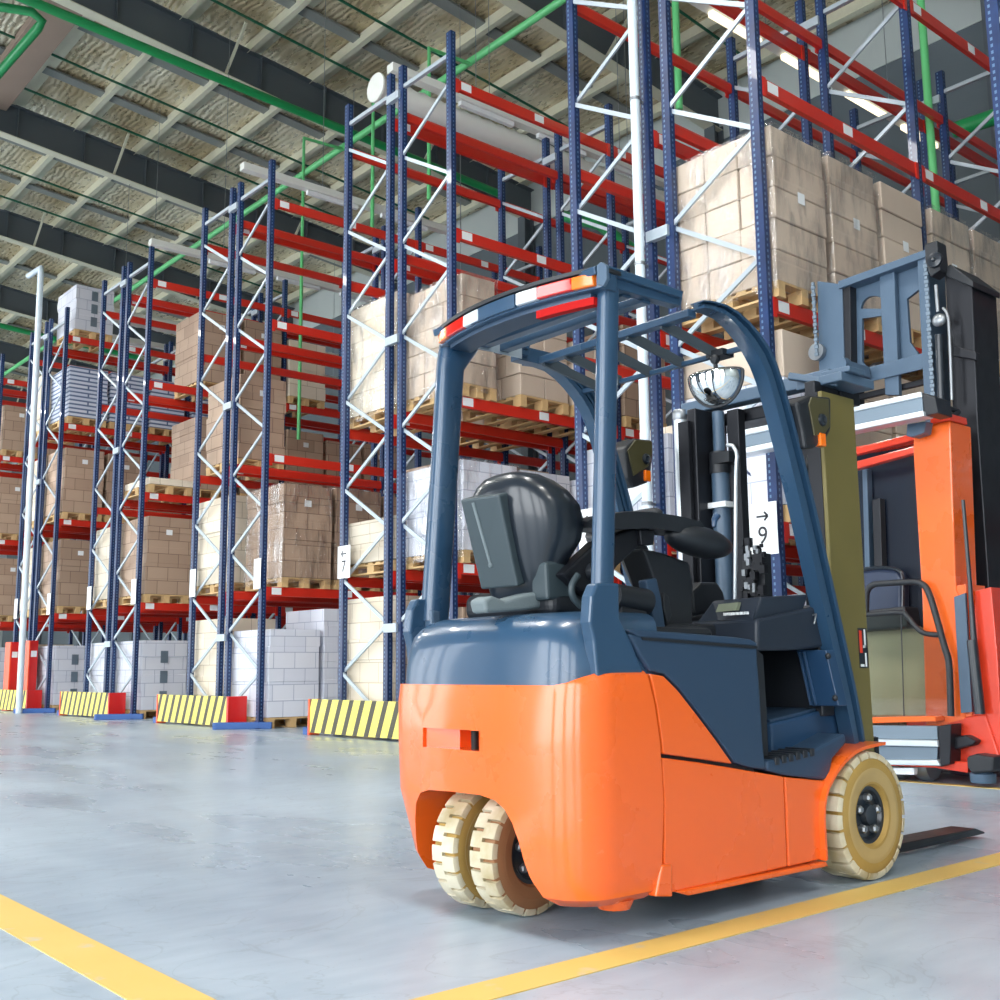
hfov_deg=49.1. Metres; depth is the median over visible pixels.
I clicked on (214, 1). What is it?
branch
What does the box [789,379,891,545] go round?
load
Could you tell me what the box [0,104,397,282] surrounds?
beam
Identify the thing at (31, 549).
load
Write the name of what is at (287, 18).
beam
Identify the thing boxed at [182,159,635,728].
rack
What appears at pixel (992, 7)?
rack
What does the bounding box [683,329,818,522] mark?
load
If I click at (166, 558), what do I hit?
load
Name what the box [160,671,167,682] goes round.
print
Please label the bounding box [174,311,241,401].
load
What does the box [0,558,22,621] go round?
load
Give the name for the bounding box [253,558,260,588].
aisle sign
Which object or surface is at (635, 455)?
lamp
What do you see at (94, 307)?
print
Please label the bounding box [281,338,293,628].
wall column
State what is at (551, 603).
seat cushion
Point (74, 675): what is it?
print
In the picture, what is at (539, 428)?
load
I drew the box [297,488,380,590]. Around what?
load
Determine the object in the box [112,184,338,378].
light trunking
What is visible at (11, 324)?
ceiling
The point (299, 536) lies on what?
load
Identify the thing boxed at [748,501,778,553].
aisle sign
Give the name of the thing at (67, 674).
load
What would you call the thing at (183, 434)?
load
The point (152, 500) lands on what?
load
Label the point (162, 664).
load
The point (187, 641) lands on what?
load
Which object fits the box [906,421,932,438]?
work lamp
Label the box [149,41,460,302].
light trunking
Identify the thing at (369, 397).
load
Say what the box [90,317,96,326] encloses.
print
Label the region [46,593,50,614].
aisle sign
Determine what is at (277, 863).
floor
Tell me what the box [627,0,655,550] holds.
pipe
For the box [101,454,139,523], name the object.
load
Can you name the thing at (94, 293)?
print
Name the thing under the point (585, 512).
aisle sign
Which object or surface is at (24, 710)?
floor guide
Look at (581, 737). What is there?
forklift
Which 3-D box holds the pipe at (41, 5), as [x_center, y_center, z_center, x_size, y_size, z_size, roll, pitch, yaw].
[-4.567,-8.172,22.525,12.184,0.732,0.174,7,-11,-40]
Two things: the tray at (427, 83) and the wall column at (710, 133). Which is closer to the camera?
the tray at (427, 83)
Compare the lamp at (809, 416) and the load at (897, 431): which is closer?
the lamp at (809, 416)
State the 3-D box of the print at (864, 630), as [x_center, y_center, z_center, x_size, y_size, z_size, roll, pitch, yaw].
[1.477,0.562,4.442,0.020,0.075,0.002,7,-11,-40]
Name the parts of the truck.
lift chain, rail, rail, roof frame, roof frame, mast plate, guard rail, plate, bumper panel, bumper panel, guard rail, lift chain, frame, cylinder rod, cab post, post, plate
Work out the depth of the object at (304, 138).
20.72 m
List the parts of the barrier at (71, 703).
post, striped panel, post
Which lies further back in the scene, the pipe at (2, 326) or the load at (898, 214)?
the pipe at (2, 326)
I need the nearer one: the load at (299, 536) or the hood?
the hood
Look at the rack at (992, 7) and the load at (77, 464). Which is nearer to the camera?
the rack at (992, 7)
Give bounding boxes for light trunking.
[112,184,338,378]
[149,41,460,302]
[240,0,542,267]
[387,0,727,187]
[689,0,974,163]
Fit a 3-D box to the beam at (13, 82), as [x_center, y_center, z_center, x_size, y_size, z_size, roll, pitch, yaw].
[-11.326,-9.300,24.789,0.720,0.190,73.700,7,-11,-40]
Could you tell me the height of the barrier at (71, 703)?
0.430 m
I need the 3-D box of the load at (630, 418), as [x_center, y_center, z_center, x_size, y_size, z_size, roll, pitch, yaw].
[1.539,-1.494,14.616,0.795,1.338,1.107,7,-11,-40]
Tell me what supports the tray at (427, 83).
on the light trunking at (427, 83)
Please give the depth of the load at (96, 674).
19.61 m
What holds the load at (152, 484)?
on the rack at (127, 299)
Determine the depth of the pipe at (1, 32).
25.45 m
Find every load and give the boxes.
[0,405,37,464]
[0,477,32,540]
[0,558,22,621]
[0,647,4,689]
[19,546,72,617]
[24,459,53,529]
[32,529,69,541]
[36,372,81,444]
[36,646,84,712]
[37,440,74,458]
[38,644,73,707]
[40,539,95,614]
[44,447,103,523]
[50,365,107,435]
[56,284,113,352]
[89,643,125,713]
[91,372,143,440]
[93,525,133,608]
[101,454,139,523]
[116,640,186,718]
[120,516,191,604]
[124,477,192,502]
[130,379,183,445]
[144,500,180,513]
[170,396,208,446]
[170,417,236,505]
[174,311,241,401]
[177,534,216,604]
[186,641,187,686]
[193,618,274,721]
[197,495,257,595]
[206,374,285,480]
[232,629,319,727]
[236,476,278,495]
[240,319,281,380]
[245,483,331,591]
[284,429,323,486]
[284,609,338,723]
[285,339,325,417]
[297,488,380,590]
[323,440,361,490]
[347,595,420,701]
[348,496,417,592]
[348,515,423,577]
[350,291,432,435]
[361,444,396,496]
[405,607,468,679]
[406,273,496,414]
[406,459,516,569]
[406,464,430,472]
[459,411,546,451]
[463,333,568,429]
[470,470,571,563]
[515,342,595,437]
[517,468,548,473]
[567,325,666,443]
[569,480,620,572]
[587,433,674,514]
[650,426,676,554]
[676,125,826,341]
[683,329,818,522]
[754,155,881,339]
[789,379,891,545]
[818,181,922,364]
[864,208,969,380]
[889,379,924,438]
[901,229,999,381]
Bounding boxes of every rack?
[0,353,187,645]
[2,0,999,646]
[13,307,367,712]
[79,246,483,719]
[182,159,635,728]
[333,30,805,739]
[566,0,999,595]
[984,0,999,185]
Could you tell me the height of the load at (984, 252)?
1.525 m
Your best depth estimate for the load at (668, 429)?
10.96 m
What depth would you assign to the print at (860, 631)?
4.42 m
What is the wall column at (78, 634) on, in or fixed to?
on the floor
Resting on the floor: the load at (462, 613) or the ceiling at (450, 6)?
the load at (462, 613)
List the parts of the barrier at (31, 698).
striped panel, post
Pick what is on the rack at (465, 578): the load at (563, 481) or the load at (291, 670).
the load at (563, 481)
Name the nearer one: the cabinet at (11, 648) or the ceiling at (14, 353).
the cabinet at (11, 648)
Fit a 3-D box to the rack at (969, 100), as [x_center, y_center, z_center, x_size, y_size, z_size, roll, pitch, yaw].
[-2.555,-1.050,31.238,0.270,13.120,74.000,7,-11,-40]
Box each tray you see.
[112,334,338,378]
[149,238,371,298]
[240,162,446,234]
[387,62,663,187]
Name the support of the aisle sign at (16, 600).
attached to the rack at (62, 528)
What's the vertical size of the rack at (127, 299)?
8.150 m
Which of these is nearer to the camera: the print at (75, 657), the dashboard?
the dashboard
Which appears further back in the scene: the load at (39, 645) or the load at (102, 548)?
the load at (39, 645)
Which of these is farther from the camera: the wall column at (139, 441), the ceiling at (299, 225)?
the wall column at (139, 441)
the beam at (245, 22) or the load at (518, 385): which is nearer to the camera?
the load at (518, 385)
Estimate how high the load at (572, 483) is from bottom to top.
1.088 m
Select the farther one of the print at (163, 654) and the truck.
the print at (163, 654)
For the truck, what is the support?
on the floor
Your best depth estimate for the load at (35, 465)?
23.19 m
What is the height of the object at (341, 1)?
2.244 m
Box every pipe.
[0,2,46,78]
[0,323,140,359]
[4,0,565,375]
[15,265,43,713]
[16,0,497,196]
[564,210,633,255]
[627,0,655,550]
[952,109,993,137]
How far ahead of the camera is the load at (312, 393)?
20.93 m
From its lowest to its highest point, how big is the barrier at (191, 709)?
0.430 m
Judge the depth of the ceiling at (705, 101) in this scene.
21.34 m
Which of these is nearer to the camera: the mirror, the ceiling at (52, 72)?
the mirror
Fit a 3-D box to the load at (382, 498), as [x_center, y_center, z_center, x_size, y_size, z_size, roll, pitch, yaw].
[-1.836,0.743,17.000,0.623,1.438,1.108,7,-11,-40]
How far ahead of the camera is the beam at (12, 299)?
37.35 m
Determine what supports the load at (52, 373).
on the rack at (62, 528)
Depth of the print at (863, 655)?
4.42 m
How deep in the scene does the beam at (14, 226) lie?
32.73 m
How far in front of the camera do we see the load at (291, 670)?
15.18 m
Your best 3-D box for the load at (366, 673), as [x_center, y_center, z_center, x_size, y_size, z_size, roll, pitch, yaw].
[-1.266,2.020,13.331,0.801,1.638,1.096,7,-11,-40]
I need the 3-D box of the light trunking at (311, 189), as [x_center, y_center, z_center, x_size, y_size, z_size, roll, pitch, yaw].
[-0.755,-7.393,20.912,9.007,5.161,0.140,7,-11,-40]
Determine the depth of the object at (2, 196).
31.93 m
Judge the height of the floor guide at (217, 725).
0.090 m
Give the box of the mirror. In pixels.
[687,366,744,407]
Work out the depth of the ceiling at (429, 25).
25.33 m
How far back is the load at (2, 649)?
24.71 m
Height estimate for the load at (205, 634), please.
1.538 m
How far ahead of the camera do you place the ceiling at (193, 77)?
24.92 m
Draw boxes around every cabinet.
[2,642,18,710]
[23,641,37,689]
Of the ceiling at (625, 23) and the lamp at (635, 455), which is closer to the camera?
the lamp at (635, 455)
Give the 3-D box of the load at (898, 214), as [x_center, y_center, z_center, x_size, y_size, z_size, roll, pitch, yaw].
[3.532,-2.170,10.860,0.758,1.506,1.096,7,-11,-40]
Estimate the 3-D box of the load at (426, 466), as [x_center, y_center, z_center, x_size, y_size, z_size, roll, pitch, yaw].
[-0.628,0.297,14.152,0.797,1.438,1.103,7,-11,-40]
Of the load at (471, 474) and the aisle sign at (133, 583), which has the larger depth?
the aisle sign at (133, 583)
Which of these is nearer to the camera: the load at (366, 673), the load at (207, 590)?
the load at (366, 673)
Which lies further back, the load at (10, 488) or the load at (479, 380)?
the load at (10, 488)
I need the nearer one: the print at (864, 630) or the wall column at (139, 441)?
the print at (864, 630)
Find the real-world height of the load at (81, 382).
1.188 m
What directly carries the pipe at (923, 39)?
attached to the rack at (770, 307)
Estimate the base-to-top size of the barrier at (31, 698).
0.430 m
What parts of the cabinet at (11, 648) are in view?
panel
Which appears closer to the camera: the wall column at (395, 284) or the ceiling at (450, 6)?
the ceiling at (450, 6)
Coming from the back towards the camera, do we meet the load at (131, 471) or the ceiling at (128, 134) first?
the ceiling at (128, 134)
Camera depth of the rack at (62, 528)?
22.94 m
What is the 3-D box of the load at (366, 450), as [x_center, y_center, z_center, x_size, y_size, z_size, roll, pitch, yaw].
[-2.716,-0.334,22.134,0.769,1.388,1.104,7,-11,-40]
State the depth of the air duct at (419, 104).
15.98 m
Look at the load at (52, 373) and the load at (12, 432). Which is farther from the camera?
the load at (12, 432)
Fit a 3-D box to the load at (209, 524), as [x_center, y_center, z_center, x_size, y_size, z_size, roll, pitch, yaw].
[-4.043,0.734,16.798,0.802,1.438,1.094,7,-11,-40]
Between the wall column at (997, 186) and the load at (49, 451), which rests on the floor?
the wall column at (997, 186)
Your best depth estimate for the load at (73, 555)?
21.79 m
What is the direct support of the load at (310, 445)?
on the rack at (127, 299)
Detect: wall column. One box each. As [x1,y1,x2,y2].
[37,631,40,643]
[76,435,90,645]
[129,440,140,640]
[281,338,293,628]
[394,280,396,446]
[518,216,537,470]
[704,122,723,338]
[980,0,999,235]
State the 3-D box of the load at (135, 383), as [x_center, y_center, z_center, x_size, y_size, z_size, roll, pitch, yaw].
[-8.111,-1.970,23.333,0.800,1.188,1.093,7,-11,-40]
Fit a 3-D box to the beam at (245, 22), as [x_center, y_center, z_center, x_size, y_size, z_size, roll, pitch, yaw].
[-5.379,-9.196,22.288,0.050,0.788,0.883,7,-11,-40]
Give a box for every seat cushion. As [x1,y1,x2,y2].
[466,594,581,617]
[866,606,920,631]
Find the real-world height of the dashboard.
0.216 m
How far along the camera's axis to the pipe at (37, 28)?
21.04 m
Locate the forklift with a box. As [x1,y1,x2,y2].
[398,262,984,915]
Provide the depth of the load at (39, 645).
22.50 m
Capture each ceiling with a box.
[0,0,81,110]
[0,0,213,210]
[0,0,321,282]
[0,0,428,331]
[0,0,890,389]
[0,46,414,230]
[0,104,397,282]
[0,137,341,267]
[0,172,200,249]
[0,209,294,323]
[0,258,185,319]
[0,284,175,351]
[0,320,143,361]
[0,340,116,372]
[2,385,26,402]
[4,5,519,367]
[4,368,27,376]
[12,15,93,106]
[15,0,471,205]
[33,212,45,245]
[51,0,533,219]
[113,132,129,173]
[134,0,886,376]
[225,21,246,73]
[273,0,568,152]
[295,206,308,234]
[428,0,630,119]
[497,0,723,131]
[606,16,627,55]
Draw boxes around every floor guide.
[13,708,55,712]
[94,714,143,719]
[212,722,271,729]
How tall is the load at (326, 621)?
1.638 m
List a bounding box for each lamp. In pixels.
[616,438,651,488]
[789,396,829,449]
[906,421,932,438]
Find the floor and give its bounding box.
[0,709,999,999]
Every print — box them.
[71,672,77,681]
[72,654,78,664]
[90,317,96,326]
[91,304,97,313]
[92,291,97,301]
[160,651,167,662]
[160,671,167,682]
[859,630,862,652]
[861,653,866,666]
[863,629,865,647]
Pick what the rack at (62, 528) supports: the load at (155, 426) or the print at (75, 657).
the load at (155, 426)
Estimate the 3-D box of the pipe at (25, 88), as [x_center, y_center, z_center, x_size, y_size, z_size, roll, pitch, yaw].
[-11.432,-9.464,24.124,21.905,2.244,0.054,7,-11,-40]
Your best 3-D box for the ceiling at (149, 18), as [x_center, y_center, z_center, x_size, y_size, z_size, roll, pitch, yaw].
[-9.458,-10.050,19.535,26.900,3.490,0.260,7,-11,-40]
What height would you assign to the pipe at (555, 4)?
0.126 m
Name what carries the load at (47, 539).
on the rack at (7, 547)
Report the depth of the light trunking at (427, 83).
15.99 m
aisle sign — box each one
[14,599,17,618]
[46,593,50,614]
[86,586,91,609]
[131,579,136,603]
[189,569,195,596]
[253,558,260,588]
[337,545,349,578]
[579,508,592,549]
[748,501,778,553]
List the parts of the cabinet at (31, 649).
panel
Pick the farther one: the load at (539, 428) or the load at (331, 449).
the load at (331, 449)
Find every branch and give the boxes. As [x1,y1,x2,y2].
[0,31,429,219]
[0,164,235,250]
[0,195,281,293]
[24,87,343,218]
[210,0,512,153]
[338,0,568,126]
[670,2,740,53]
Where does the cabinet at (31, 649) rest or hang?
on the floor
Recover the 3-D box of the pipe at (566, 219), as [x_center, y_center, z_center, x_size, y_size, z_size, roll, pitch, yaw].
[2.179,-5.553,23.099,0.235,2.044,2.705,7,-11,-40]
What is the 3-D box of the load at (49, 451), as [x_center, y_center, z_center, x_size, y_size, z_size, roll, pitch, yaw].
[-10.901,-1.525,26.572,0.795,1.338,1.107,7,-11,-40]
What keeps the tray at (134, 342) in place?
on the light trunking at (134, 342)
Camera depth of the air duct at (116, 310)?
24.93 m
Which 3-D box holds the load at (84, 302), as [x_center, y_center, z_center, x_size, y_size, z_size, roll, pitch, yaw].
[-8.740,-3.803,23.077,0.792,1.088,1.101,7,-11,-40]
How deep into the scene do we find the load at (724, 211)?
9.46 m
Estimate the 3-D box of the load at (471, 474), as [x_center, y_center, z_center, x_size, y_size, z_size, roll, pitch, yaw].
[-0.452,0.207,12.628,0.818,1.155,1.127,7,-11,-40]
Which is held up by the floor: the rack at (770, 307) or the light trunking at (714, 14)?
the rack at (770, 307)
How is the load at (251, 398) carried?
on the rack at (265, 596)
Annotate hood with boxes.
[406,611,656,684]
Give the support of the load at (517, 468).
on the rack at (465, 578)
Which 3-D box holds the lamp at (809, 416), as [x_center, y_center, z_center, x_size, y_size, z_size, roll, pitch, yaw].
[1.187,-0.297,4.295,0.234,0.230,0.158,7,-11,-40]
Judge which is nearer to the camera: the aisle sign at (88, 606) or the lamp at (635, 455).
the lamp at (635, 455)
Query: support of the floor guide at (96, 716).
on the floor
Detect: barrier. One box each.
[0,689,41,709]
[57,691,125,715]
[153,694,246,724]
[303,699,398,738]
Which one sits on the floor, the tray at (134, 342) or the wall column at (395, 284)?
the wall column at (395, 284)
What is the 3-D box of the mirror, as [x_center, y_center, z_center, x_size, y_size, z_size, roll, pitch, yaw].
[0.818,-0.430,4.183,0.134,0.157,0.219,7,-11,-40]
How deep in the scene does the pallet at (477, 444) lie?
14.98 m
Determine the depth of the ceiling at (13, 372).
46.59 m
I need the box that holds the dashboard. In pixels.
[699,594,806,621]
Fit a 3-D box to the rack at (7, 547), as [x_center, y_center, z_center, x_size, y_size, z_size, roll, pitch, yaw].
[-10.313,0.977,27.530,5.405,8.150,2.325,7,-11,-40]
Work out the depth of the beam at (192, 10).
25.41 m
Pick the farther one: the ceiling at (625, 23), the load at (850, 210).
the ceiling at (625, 23)
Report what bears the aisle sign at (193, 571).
attached to the rack at (265, 596)
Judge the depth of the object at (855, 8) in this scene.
23.42 m
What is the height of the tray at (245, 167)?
0.120 m
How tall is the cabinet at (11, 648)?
1.400 m
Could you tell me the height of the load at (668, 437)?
0.938 m
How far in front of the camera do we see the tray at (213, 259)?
22.06 m
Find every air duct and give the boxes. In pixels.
[57,115,338,355]
[367,0,732,201]
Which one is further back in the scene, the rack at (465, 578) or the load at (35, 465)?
the load at (35, 465)
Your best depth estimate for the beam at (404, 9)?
25.95 m
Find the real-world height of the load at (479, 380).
1.435 m
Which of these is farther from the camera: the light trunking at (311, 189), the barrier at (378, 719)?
the light trunking at (311, 189)
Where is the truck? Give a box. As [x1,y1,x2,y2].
[745,241,999,783]
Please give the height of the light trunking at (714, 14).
4.957 m
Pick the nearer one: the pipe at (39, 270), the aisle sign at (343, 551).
the aisle sign at (343, 551)
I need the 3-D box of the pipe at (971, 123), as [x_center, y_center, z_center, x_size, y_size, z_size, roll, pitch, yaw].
[6.978,-5.485,15.850,0.232,0.282,0.823,7,-11,-40]
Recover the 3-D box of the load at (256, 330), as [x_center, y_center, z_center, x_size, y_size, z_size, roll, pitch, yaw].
[-4.745,-2.525,20.732,0.760,1.438,1.102,7,-11,-40]

